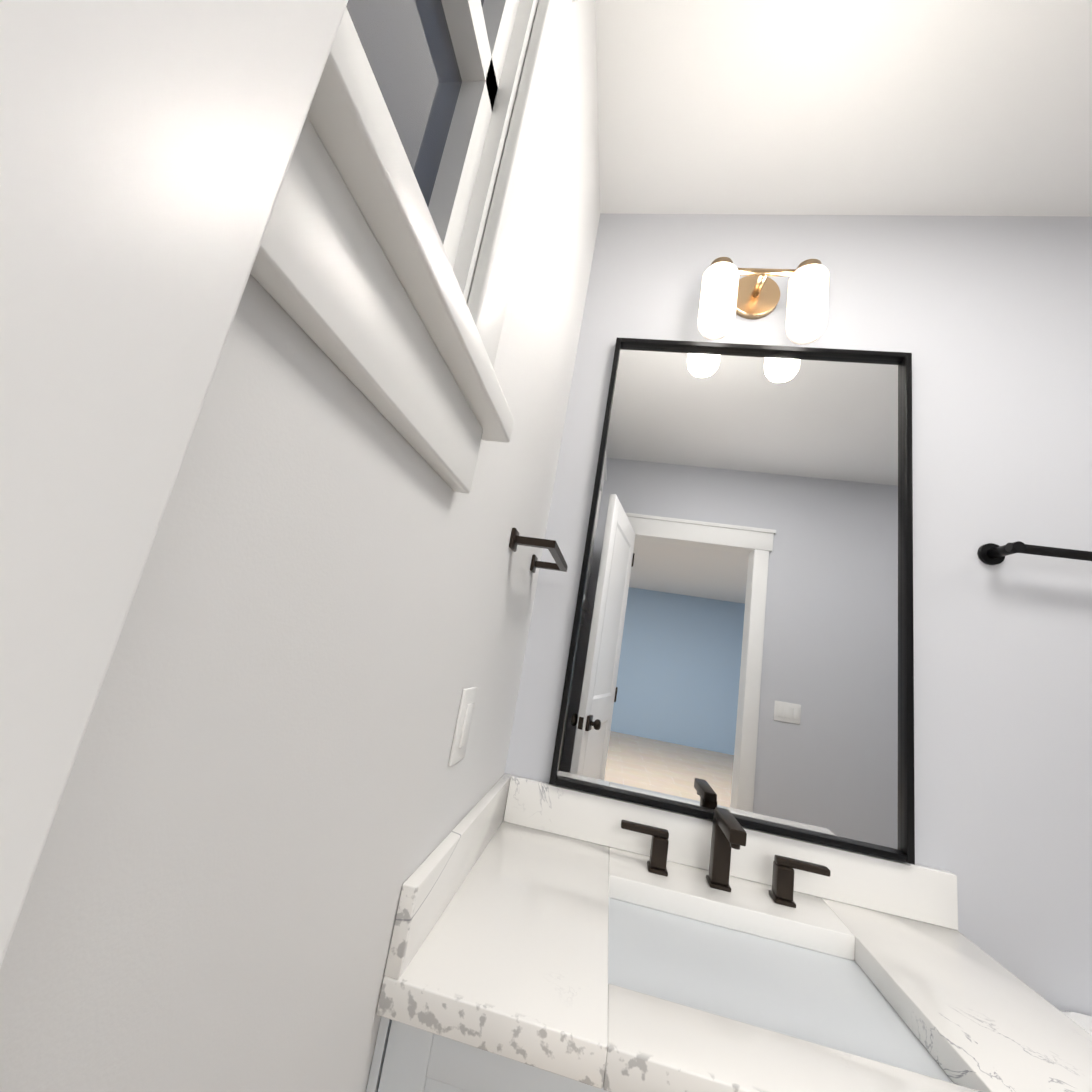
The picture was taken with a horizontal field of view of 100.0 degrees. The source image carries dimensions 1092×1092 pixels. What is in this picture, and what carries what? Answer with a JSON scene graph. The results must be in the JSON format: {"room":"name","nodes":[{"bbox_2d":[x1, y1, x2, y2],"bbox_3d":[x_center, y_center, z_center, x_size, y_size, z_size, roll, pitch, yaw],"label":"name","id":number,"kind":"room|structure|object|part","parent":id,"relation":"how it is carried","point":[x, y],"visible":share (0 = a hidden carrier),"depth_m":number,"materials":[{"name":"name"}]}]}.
{"room":"bathroom","nodes":[
{"label":"bathroom","id":0,"kind":"room"},
{"bbox_2d":[0,0,599,1091],"bbox_3d":[-0.230,-0.043,0.235,0.100,2.680,2.050,8,-12,10],"label":"wall","id":1,"kind":"structure","parent":0,"point":[270,798],"depth_m":0.33,"materials":[{"name":"white paint"}]},
{"bbox_2d":[250,0,576,492],"bbox_3d":[-0.131,-0.690,0.166,0.149,1.020,1.160,8,-12,10],"label":"window","id":2,"kind":"structure","parent":1,"relation":"in","point":[362,270],"depth_m":0.42,"materials":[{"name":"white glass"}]},
{"bbox_2d":[448,687,477,766],"bbox_3d":[-0.130,0.287,0.738,0.010,0.114,0.070,8,-12,10],"label":"light switch","id":3,"kind":"object","parent":1,"relation":"attached to","point":[463,726],"visible":1,"depth_m":0.72,"materials":[{"name":"white plastic"}]},
{"bbox_2d":[509,528,567,572],"bbox_3d":[-0.007,0.021,1.014,0.087,0.040,0.280,8,-12,10],"label":"towel rail","id":4,"kind":"object","parent":1,"relation":"attached to","point":[551,546],"visible":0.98,"depth_m":0.91,"materials":[{"name":"black metal"}]},
{"bbox_2d":[504,213,1091,1016],"bbox_3d":[0.775,0.320,1.106,1.864,2.680,0.130,8,-12,10],"label":"wall","id":5,"kind":"structure","parent":0,"point":[986,321],"depth_m":1.15,"materials":[{"name":"grey paint"}]},
{"bbox_2d":[366,773,1091,1091],"bbox_3d":[0.333,0.829,0.700,1.065,0.643,0.590,8,-12,10],"label":"bathroom vanity","id":6,"kind":"object","parent":5,"relation":"attached to","point":[547,937],"visible":1,"depth_m":0.69,"materials":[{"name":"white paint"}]},
{"bbox_3d":[0.490,0.029,1.165,0.780,1.222,0.029,8,-12,10],"label":"mirror","id":7,"kind":"part","parent":5,"relation":"part of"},
{"bbox_2d":[698,257,828,343],"bbox_3d":[0.588,-0.676,1.262,0.322,0.273,0.147,8,-12,10],"label":"sconce","id":8,"kind":"object","parent":5,"relation":"attached to","point":[727,295],"visible":0.98,"depth_m":1.21,"materials":[{"name":"white glass"}]},
{"bbox_2d":[977,541,1091,564],"bbox_3d":[1.356,0.050,1.009,0.657,0.052,0.084,8,-12,10],"label":"towel rail","id":9,"kind":"object","parent":5,"relation":"attached to","point":[991,554],"visible":1,"depth_m":1.02,"materials":[{"name":"black metal"}]},
{"bbox_2d":[595,0,1091,216],"bbox_3d":[1.301,-1.188,0.403,3.139,0.100,2.250,8,-12,10],"label":"ceiling","id":10,"kind":"structure","parent":0,"point":[891,107],"depth_m":1.12,"materials":[{"name":"white paint"}]},
{"bbox_3d":[0.845,1.490,-0.187,3.139,0.100,2.250,8,-12,10],"label":"floor","id":11,"kind":"structure","parent":0,"visible":0},
{"bbox_2d":[1061,1010,1091,1035],"bbox_3d":[1.094,1.205,0.396,0.476,0.778,0.792,8,-12,10],"label":"toilet","id":12,"kind":"object","parent":11,"relation":"on","point":[1083,1021],"visible":0.25,"depth_m":0.86,"materials":[{"name":"white ceramic"}]},
{"bbox_3d":[0.930,-0.097,-0.908,2.739,2.680,0.120,8,-12,10],"label":"wall","id":13,"kind":"structure","parent":0,"visible":0},
{"bbox_2d":[0,0,347,967],"bbox_3d":[-0.097,0.135,-0.342,0.145,2.120,0.774,10,-12,-1],"label":"door","id":14,"kind":"structure","parent":13,"relation":"in","point":[146,150],"depth_m":0.07,"materials":[{"name":"white paint"}]}
]}

